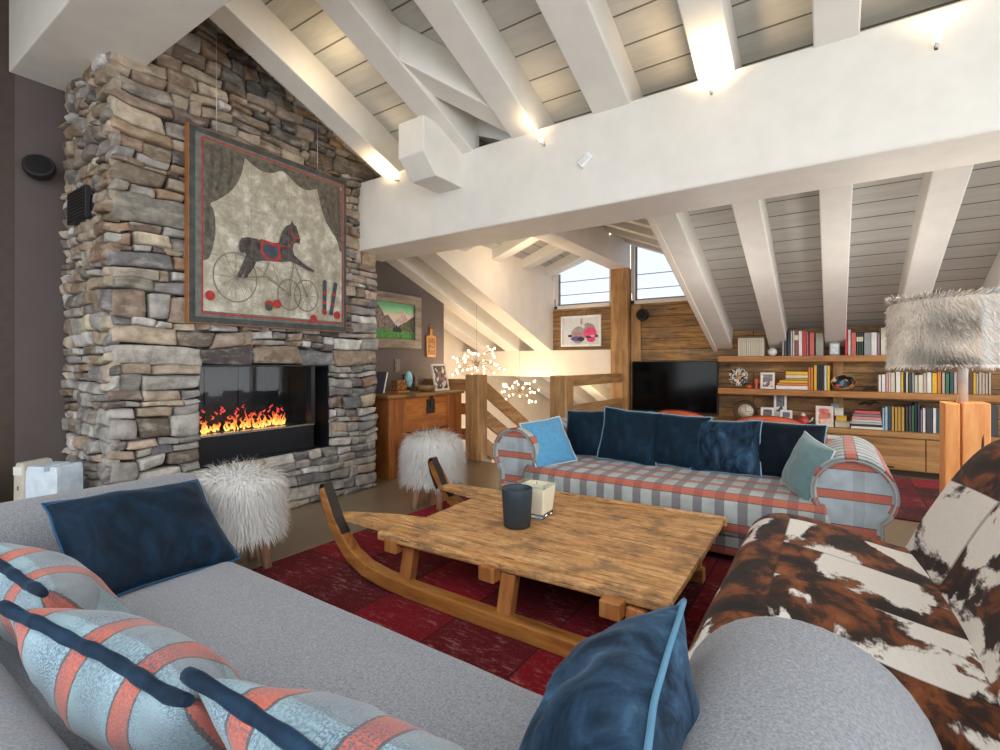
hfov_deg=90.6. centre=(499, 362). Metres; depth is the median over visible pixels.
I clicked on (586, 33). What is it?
beam
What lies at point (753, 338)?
book
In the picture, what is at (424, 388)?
wooden bowl
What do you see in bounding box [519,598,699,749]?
velvet cushion
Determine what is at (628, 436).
velvet cushion
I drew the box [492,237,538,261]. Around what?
beam
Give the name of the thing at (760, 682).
sofa
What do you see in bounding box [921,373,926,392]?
book
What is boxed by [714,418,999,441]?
countertop
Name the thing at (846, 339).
book
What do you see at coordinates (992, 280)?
beam
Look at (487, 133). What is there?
ceiling
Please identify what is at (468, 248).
beam
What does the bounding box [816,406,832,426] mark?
framed photo
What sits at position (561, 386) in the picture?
newel post
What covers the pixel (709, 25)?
beam
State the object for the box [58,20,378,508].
wall
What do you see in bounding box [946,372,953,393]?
book
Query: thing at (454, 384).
stair railing
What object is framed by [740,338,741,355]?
book
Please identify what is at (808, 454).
cushion
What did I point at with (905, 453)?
base cabinet
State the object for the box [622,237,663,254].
beam
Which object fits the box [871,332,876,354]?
book
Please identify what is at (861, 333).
book
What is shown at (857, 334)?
book
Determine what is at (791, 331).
book
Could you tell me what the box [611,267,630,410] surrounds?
pillar
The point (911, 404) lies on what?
book
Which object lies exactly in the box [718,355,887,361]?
wall shelf
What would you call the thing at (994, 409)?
book
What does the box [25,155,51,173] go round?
speaker grille
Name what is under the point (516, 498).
tumbler
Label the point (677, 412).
tub chair
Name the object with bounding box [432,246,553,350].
wall
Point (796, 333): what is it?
book
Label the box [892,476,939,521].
area rug
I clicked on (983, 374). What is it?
book
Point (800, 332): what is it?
book
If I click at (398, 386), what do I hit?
box
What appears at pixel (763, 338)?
book
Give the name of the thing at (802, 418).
pot
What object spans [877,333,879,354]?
book
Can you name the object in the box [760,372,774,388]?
framed photo
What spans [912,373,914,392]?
book
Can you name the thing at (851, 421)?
book
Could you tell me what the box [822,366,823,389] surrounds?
book
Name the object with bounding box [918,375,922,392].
book
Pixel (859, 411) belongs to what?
book
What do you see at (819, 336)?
book
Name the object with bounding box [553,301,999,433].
wall
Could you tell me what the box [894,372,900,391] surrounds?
book
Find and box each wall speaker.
[22,154,56,180]
[636,309,648,320]
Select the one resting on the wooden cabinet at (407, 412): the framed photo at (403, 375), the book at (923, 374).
the framed photo at (403, 375)
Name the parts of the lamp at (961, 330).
lamp shade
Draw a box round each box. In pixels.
[389,380,409,392]
[831,403,838,407]
[834,407,843,415]
[835,420,849,427]
[836,415,846,420]
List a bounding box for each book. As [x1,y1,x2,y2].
[374,372,387,392]
[738,338,739,355]
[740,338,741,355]
[742,338,743,355]
[744,338,746,355]
[747,338,748,355]
[749,338,750,355]
[751,338,752,355]
[753,338,754,355]
[755,338,756,355]
[757,338,759,355]
[760,338,761,355]
[762,337,765,355]
[776,385,807,389]
[777,382,807,385]
[779,380,807,382]
[782,341,783,355]
[784,331,786,355]
[785,378,807,380]
[786,371,807,374]
[786,375,807,377]
[787,331,790,355]
[791,331,792,355]
[794,331,798,355]
[799,331,801,355]
[802,331,806,355]
[808,332,809,355]
[808,367,810,389]
[810,332,814,355]
[811,367,813,389]
[814,365,816,389]
[816,333,823,355]
[817,365,819,389]
[820,365,821,389]
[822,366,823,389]
[824,366,826,389]
[827,366,829,390]
[844,326,847,354]
[848,330,850,354]
[850,419,881,424]
[850,424,881,426]
[851,333,855,354]
[851,426,882,429]
[852,414,881,420]
[852,419,881,422]
[853,412,880,416]
[854,409,879,414]
[856,333,858,354]
[859,333,860,354]
[861,333,862,354]
[863,333,870,354]
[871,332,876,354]
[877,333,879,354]
[877,375,880,391]
[879,328,887,354]
[880,374,885,391]
[881,407,884,429]
[884,372,888,391]
[884,406,887,429]
[886,405,890,429]
[887,372,890,391]
[891,372,894,391]
[891,406,893,430]
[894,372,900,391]
[894,406,897,430]
[897,406,900,430]
[900,406,904,430]
[901,372,903,391]
[903,405,907,430]
[904,372,907,392]
[904,373,905,392]
[907,405,911,431]
[908,372,911,392]
[911,404,913,431]
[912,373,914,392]
[912,402,916,431]
[915,375,917,392]
[917,403,919,431]
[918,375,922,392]
[920,407,925,432]
[920,409,921,431]
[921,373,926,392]
[923,406,932,432]
[924,372,931,392]
[932,373,936,392]
[932,407,935,432]
[934,372,940,392]
[936,408,939,432]
[941,372,944,393]
[945,373,948,393]
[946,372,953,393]
[954,372,956,393]
[968,373,972,393]
[973,373,975,393]
[974,372,981,393]
[976,373,978,393]
[982,373,984,394]
[984,372,990,394]
[985,373,987,394]
[991,405,997,436]
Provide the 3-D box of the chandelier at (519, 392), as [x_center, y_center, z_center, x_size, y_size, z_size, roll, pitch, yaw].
[0.320,0.006,7.660,0.575,1.296,0.664,0,0,6]
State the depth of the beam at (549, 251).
7.01 m
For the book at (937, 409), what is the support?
on the countertop
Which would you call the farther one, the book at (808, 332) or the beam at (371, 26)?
the book at (808, 332)
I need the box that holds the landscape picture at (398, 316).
[372,291,420,348]
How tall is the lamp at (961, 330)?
1.582 m
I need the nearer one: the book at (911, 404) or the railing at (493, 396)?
the book at (911, 404)
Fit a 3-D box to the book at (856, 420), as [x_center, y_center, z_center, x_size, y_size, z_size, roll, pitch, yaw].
[4.102,0.638,5.544,0.262,0.024,0.220,0,0,34]
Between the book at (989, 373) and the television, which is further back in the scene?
the television
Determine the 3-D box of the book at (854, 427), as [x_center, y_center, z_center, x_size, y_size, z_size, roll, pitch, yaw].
[4.102,0.715,5.544,0.280,0.030,0.220,0,0,34]
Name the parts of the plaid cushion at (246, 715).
rope trim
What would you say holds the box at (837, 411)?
on the box at (844, 417)
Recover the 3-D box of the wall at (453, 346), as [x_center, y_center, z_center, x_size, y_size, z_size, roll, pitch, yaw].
[-0.019,1.278,10.013,0.130,5.043,6.220,0,0,34]
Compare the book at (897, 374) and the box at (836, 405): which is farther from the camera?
the box at (836, 405)
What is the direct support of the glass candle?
on the table
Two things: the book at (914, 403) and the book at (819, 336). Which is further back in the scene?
the book at (819, 336)
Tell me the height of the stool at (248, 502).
0.676 m
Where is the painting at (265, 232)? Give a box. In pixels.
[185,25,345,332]
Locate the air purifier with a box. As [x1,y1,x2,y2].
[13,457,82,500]
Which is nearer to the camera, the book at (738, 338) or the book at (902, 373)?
the book at (902, 373)
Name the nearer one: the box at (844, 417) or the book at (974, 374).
the book at (974, 374)
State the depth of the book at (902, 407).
5.30 m
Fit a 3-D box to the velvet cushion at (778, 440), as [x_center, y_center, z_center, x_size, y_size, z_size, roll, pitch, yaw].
[1.909,0.587,3.318,0.469,0.381,0.192,0,0,44]
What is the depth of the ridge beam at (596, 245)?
6.25 m
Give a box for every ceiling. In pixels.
[206,0,999,389]
[380,121,570,266]
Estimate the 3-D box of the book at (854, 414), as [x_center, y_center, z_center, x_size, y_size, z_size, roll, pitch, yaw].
[4.104,0.577,5.543,0.245,0.030,0.220,0,0,34]
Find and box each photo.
[402,374,414,389]
[430,364,449,390]
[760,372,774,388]
[761,407,773,415]
[774,395,786,413]
[780,410,791,418]
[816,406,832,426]
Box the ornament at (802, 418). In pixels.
[794,412,813,423]
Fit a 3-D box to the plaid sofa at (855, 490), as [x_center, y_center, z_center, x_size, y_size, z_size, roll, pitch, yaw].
[1.272,0.850,3.634,2.515,0.700,1.132,0,0,34]
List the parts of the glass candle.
glass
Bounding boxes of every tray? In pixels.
[200,422,295,434]
[389,390,409,392]
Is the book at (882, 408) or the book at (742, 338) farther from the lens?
the book at (742, 338)
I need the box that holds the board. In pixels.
[426,326,435,356]
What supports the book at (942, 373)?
on the wall shelf at (722, 390)
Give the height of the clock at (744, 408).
0.260 m
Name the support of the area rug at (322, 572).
on the floor
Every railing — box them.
[425,378,464,438]
[487,382,528,459]
[567,373,621,410]
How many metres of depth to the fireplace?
4.25 m
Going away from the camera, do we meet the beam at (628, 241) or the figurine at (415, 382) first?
the figurine at (415, 382)
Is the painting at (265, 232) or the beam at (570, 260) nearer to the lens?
the painting at (265, 232)
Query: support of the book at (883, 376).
on the wall shelf at (722, 390)
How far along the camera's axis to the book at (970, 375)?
5.00 m
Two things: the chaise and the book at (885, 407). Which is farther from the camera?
the book at (885, 407)
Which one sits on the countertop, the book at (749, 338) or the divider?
the divider
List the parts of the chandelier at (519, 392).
suspension cord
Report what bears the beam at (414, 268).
attached to the ceiling at (652, 33)
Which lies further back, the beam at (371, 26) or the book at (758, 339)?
the book at (758, 339)
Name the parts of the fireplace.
panel, door post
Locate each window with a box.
[554,260,610,309]
[631,245,686,304]
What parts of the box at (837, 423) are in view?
box lid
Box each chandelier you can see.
[452,304,504,375]
[501,338,538,402]
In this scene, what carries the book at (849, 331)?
on the wall shelf at (830, 358)
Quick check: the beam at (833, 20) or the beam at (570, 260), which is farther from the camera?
the beam at (570, 260)
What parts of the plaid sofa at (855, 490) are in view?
arm, seat, backrest, arm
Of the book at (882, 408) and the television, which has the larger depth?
the television
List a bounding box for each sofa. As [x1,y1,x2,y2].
[0,472,941,749]
[493,417,900,556]
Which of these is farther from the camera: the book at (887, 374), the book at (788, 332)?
the book at (788, 332)
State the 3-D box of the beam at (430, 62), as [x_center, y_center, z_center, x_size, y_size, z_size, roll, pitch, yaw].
[-0.314,-1.981,3.469,1.098,0.544,0.200,0,0,-20]
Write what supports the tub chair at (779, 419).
on the area rug at (917, 496)
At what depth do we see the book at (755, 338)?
6.09 m
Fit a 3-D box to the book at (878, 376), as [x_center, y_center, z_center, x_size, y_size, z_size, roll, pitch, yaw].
[4.205,0.223,5.489,0.025,0.185,0.190,0,0,34]
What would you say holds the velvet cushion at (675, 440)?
on the plaid sofa at (855, 490)
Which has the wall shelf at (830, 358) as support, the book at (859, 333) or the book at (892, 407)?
the book at (859, 333)
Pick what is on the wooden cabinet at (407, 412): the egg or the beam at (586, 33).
the egg
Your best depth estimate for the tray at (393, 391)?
5.56 m
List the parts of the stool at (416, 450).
leg, leg, leg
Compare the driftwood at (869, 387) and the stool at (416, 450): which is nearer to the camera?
the stool at (416, 450)
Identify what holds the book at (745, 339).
on the wall shelf at (830, 358)
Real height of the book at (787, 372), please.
0.042 m
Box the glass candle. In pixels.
[516,476,556,519]
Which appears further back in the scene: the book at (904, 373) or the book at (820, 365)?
the book at (820, 365)
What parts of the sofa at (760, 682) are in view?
backrest, arm, arm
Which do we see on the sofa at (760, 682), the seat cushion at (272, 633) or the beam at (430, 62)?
the seat cushion at (272, 633)
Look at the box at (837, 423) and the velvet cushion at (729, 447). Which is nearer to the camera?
the velvet cushion at (729, 447)
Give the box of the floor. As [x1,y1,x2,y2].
[233,453,939,569]
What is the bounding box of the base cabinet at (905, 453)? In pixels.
[714,418,999,478]
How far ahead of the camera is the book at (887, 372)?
5.36 m
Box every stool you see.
[196,455,292,568]
[396,427,468,510]
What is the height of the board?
0.420 m
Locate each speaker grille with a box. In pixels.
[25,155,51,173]
[637,310,645,318]
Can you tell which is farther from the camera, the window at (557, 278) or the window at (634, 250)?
the window at (557, 278)
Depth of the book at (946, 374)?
5.10 m
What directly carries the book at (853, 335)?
on the wall shelf at (830, 358)
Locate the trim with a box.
[631,305,640,410]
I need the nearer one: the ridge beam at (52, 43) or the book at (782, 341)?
the ridge beam at (52, 43)
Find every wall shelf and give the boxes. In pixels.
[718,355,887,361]
[718,387,999,401]
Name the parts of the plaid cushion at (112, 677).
rope trim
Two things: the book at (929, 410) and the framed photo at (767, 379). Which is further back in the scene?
the framed photo at (767, 379)
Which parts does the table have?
leg, leg, edge rail, edge rail, leg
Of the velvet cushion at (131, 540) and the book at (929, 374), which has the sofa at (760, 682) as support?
the velvet cushion at (131, 540)
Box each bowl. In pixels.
[414,385,436,391]
[830,374,856,389]
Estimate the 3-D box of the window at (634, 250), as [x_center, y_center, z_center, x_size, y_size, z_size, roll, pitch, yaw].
[2.387,-1.390,6.927,1.110,1.080,0.145,0,0,34]
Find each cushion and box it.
[0,542,130,647]
[0,562,542,749]
[0,600,241,749]
[41,479,240,595]
[179,666,464,749]
[519,416,577,466]
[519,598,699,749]
[566,410,603,456]
[597,406,663,465]
[649,411,711,468]
[690,420,762,477]
[749,419,827,477]
[780,431,835,500]
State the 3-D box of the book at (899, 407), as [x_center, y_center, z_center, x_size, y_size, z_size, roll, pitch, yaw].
[4.343,0.602,5.395,0.025,0.256,0.190,0,0,34]
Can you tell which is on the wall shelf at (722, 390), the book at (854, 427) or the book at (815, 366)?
the book at (815, 366)
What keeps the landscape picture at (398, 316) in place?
attached to the wall at (40, 108)
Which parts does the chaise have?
backrest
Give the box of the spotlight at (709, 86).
[707,83,712,94]
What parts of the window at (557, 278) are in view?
sash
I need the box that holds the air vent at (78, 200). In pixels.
[67,184,90,225]
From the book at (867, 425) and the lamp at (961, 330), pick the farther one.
the book at (867, 425)
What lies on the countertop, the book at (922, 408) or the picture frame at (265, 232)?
the book at (922, 408)
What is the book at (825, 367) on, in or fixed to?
on the wall shelf at (722, 390)
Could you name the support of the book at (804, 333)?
on the wall shelf at (830, 358)
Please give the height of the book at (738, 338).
0.226 m
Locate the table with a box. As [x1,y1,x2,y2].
[319,457,726,657]
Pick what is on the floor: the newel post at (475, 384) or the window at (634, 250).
the newel post at (475, 384)
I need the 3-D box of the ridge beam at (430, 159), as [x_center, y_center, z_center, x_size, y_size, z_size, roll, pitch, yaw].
[-0.523,-1.600,3.857,0.260,0.400,0.490,0,0,34]
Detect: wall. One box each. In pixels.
[0,0,443,502]
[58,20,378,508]
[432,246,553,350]
[444,329,549,462]
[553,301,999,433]
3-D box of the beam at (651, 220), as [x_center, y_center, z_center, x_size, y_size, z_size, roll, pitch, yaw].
[1.924,-0.932,5.186,0.050,1.635,3.550,0,0,34]
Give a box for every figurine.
[413,376,417,390]
[754,378,758,388]
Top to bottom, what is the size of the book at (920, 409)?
0.240 m
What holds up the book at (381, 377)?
on the wooden cabinet at (407, 412)
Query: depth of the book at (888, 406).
5.36 m
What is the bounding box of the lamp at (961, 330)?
[884,287,999,492]
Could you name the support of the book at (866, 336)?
on the wall shelf at (830, 358)
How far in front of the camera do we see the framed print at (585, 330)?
7.63 m
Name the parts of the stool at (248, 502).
leg, leg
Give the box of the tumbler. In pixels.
[502,484,532,529]
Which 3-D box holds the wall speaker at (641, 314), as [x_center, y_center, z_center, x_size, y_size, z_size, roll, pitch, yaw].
[2.035,-0.685,7.050,0.176,0.176,0.134,0,0,34]
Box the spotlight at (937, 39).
[934,34,941,49]
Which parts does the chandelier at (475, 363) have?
suspension cord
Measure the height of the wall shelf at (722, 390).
0.070 m
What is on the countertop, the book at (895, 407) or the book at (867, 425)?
the book at (895, 407)
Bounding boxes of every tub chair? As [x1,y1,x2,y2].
[657,410,705,416]
[735,415,801,423]
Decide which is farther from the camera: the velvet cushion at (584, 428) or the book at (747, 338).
the book at (747, 338)
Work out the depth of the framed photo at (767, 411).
6.02 m
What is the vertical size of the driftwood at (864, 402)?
0.060 m
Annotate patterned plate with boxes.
[729,368,747,387]
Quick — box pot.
[797,412,808,423]
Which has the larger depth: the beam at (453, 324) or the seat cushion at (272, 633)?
the beam at (453, 324)
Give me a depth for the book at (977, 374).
4.97 m
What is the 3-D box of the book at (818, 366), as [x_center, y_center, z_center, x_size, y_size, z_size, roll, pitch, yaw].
[3.732,0.170,5.797,0.024,0.290,0.190,0,0,34]
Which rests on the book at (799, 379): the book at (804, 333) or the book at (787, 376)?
the book at (787, 376)
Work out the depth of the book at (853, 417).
5.46 m
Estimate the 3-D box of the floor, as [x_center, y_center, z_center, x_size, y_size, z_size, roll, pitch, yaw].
[0.095,1.300,2.107,8.800,0.200,10.800,0,0,34]
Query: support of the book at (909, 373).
on the wall shelf at (722, 390)
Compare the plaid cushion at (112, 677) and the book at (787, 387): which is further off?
the book at (787, 387)
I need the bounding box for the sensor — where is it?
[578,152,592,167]
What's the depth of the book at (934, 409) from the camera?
5.16 m
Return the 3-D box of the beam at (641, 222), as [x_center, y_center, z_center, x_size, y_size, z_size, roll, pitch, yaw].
[1.016,-1.575,4.984,1.270,0.677,0.200,0,0,34]
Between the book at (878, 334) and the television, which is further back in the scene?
the television
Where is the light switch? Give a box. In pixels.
[394,359,399,371]
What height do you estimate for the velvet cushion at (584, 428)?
0.400 m
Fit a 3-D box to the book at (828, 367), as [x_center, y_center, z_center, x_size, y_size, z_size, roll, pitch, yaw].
[3.813,0.172,5.745,0.028,0.285,0.190,0,0,34]
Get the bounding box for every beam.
[9,0,229,90]
[208,0,403,177]
[315,0,478,153]
[357,0,999,261]
[386,256,596,403]
[399,22,508,133]
[399,115,461,193]
[414,0,554,138]
[418,254,610,400]
[444,307,577,404]
[458,246,474,251]
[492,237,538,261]
[522,244,564,270]
[534,226,629,268]
[535,0,732,348]
[546,253,586,277]
[602,225,660,247]
[605,222,655,239]
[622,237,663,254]
[626,218,650,228]
[647,217,716,350]
[677,0,787,347]
[812,0,860,346]
[897,0,973,298]
[980,250,999,290]
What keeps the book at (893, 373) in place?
on the wall shelf at (722, 390)
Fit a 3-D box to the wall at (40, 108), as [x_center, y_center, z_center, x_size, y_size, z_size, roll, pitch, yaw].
[-3.341,-0.687,3.291,0.140,4.175,8.920,0,0,34]
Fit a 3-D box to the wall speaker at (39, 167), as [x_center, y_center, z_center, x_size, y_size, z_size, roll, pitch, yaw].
[-3.130,-1.323,3.368,0.176,0.176,0.151,0,0,-38]
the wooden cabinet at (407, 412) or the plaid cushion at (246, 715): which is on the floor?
the wooden cabinet at (407, 412)
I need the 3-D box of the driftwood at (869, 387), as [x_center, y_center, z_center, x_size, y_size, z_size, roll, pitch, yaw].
[4.107,0.281,5.501,0.126,0.057,0.046,0,0,34]
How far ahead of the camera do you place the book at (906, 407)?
5.28 m
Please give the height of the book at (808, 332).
0.275 m
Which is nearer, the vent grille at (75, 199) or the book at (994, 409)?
the vent grille at (75, 199)
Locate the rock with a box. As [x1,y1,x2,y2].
[768,348,776,355]
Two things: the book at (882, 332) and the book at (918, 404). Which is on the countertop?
the book at (918, 404)
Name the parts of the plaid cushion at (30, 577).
rope trim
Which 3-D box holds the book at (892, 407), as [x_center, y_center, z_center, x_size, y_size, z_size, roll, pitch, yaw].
[4.293,0.601,5.421,0.024,0.258,0.190,0,0,34]
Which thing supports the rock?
on the wall shelf at (830, 358)
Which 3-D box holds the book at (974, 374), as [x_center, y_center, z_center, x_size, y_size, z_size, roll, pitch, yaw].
[4.830,0.207,5.061,0.021,0.215,0.190,0,0,34]
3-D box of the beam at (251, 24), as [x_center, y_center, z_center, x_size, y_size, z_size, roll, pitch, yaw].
[-1.421,-2.118,3.733,0.210,1.034,2.000,0,0,34]
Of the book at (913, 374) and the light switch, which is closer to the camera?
the book at (913, 374)
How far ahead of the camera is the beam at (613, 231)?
6.25 m
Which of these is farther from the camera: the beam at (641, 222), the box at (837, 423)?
the box at (837, 423)
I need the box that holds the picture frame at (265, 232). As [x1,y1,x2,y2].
[185,122,345,332]
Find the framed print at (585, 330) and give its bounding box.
[561,314,601,346]
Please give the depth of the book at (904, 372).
5.28 m
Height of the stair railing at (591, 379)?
0.875 m
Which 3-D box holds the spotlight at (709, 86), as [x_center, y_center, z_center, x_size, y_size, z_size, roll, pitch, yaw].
[1.229,-1.597,2.888,0.028,0.047,0.074,0,0,34]
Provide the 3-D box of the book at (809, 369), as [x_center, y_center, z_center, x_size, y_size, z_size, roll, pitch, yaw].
[3.662,0.184,5.851,0.024,0.262,0.190,0,0,34]
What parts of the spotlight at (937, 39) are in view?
bulb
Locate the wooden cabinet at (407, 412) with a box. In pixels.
[372,389,463,479]
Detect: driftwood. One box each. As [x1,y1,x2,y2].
[859,401,880,405]
[863,386,876,390]
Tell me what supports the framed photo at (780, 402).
on the block
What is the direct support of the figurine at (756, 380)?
on the wall shelf at (722, 390)
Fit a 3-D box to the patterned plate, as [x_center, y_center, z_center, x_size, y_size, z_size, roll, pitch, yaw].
[3.017,0.188,6.260,0.230,0.254,0.067,0,0,34]
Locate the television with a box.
[632,361,718,414]
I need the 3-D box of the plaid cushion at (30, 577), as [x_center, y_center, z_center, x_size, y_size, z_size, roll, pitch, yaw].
[-1.194,0.638,1.322,0.579,0.360,0.258,0,0,29]
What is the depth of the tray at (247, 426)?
4.01 m
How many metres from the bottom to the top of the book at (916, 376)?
0.185 m
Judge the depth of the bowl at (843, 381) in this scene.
5.62 m
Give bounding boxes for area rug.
[252,496,733,695]
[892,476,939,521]
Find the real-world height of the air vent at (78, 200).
0.210 m
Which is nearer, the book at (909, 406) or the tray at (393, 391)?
the book at (909, 406)
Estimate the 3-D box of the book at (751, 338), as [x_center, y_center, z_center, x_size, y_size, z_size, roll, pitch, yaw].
[3.160,-0.198,6.187,0.022,0.226,0.190,0,0,34]
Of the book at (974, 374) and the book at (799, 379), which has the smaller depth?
the book at (974, 374)
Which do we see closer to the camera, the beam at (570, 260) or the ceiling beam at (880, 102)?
the ceiling beam at (880, 102)
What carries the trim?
attached to the wall at (671, 331)
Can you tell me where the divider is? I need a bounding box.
[833,362,842,423]
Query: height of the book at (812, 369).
0.262 m
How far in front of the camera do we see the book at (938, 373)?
5.14 m
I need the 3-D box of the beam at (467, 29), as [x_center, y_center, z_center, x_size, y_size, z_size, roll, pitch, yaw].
[-0.244,-2.099,2.999,0.220,1.072,2.100,0,0,34]
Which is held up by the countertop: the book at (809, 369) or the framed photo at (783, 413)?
the framed photo at (783, 413)
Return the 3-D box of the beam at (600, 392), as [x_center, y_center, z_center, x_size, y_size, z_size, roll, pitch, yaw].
[0.877,-0.199,8.274,0.250,3.276,7.900,0,0,34]
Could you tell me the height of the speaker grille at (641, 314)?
0.153 m
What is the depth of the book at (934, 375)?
5.16 m
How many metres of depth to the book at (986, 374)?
4.94 m
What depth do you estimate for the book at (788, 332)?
5.89 m
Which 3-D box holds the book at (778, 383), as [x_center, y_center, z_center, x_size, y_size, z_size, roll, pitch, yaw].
[3.514,0.252,5.941,0.313,0.030,0.220,0,0,34]
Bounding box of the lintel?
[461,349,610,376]
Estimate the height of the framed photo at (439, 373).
0.327 m
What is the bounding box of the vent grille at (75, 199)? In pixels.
[67,186,83,221]
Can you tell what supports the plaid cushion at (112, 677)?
on the sofa at (760, 682)
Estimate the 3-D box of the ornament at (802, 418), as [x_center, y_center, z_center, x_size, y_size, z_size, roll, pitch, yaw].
[3.567,0.655,5.818,0.120,0.150,0.173,0,0,-24]
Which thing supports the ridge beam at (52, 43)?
attached to the ceiling at (652, 33)
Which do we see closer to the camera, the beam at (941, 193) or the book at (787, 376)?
the beam at (941, 193)
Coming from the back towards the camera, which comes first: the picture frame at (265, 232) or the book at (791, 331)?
the book at (791, 331)
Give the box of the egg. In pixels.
[405,371,412,390]
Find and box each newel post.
[465,374,486,461]
[550,375,572,417]
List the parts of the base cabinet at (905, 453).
cabinet door, cabinet door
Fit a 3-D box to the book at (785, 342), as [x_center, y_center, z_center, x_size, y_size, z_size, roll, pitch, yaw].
[3.462,-0.233,5.986,0.025,0.296,0.190,0,0,34]
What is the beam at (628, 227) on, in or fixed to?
attached to the ceiling at (487, 133)
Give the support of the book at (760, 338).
on the wall shelf at (830, 358)
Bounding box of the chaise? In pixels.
[688,439,999,749]
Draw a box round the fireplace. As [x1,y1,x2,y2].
[196,365,328,467]
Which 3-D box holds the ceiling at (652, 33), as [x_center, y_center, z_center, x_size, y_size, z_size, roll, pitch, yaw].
[1.130,-0.797,3.821,9.200,4.035,15.200,0,0,34]
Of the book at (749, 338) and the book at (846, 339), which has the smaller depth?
the book at (846, 339)
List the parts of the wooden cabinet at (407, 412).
lid, lock plate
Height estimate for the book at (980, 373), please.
0.220 m
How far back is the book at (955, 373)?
5.06 m
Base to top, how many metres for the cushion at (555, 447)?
0.368 m
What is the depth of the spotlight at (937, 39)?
2.31 m
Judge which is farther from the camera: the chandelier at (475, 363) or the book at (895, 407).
the chandelier at (475, 363)
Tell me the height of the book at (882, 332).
0.300 m
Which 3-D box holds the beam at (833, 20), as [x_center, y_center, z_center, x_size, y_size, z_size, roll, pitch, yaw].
[2.334,-1.411,3.443,0.200,2.448,5.720,0,0,34]
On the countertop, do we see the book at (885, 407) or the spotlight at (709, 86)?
the book at (885, 407)
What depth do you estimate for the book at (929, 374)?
5.18 m
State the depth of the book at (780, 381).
5.85 m
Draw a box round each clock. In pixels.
[733,400,756,418]
[829,342,839,354]
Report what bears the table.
on the area rug at (322, 572)
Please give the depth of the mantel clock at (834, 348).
5.66 m
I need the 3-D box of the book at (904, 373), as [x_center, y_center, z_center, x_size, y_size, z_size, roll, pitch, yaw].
[4.373,0.210,5.362,0.017,0.210,0.190,0,0,34]
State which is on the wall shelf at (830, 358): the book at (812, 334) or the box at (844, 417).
the book at (812, 334)

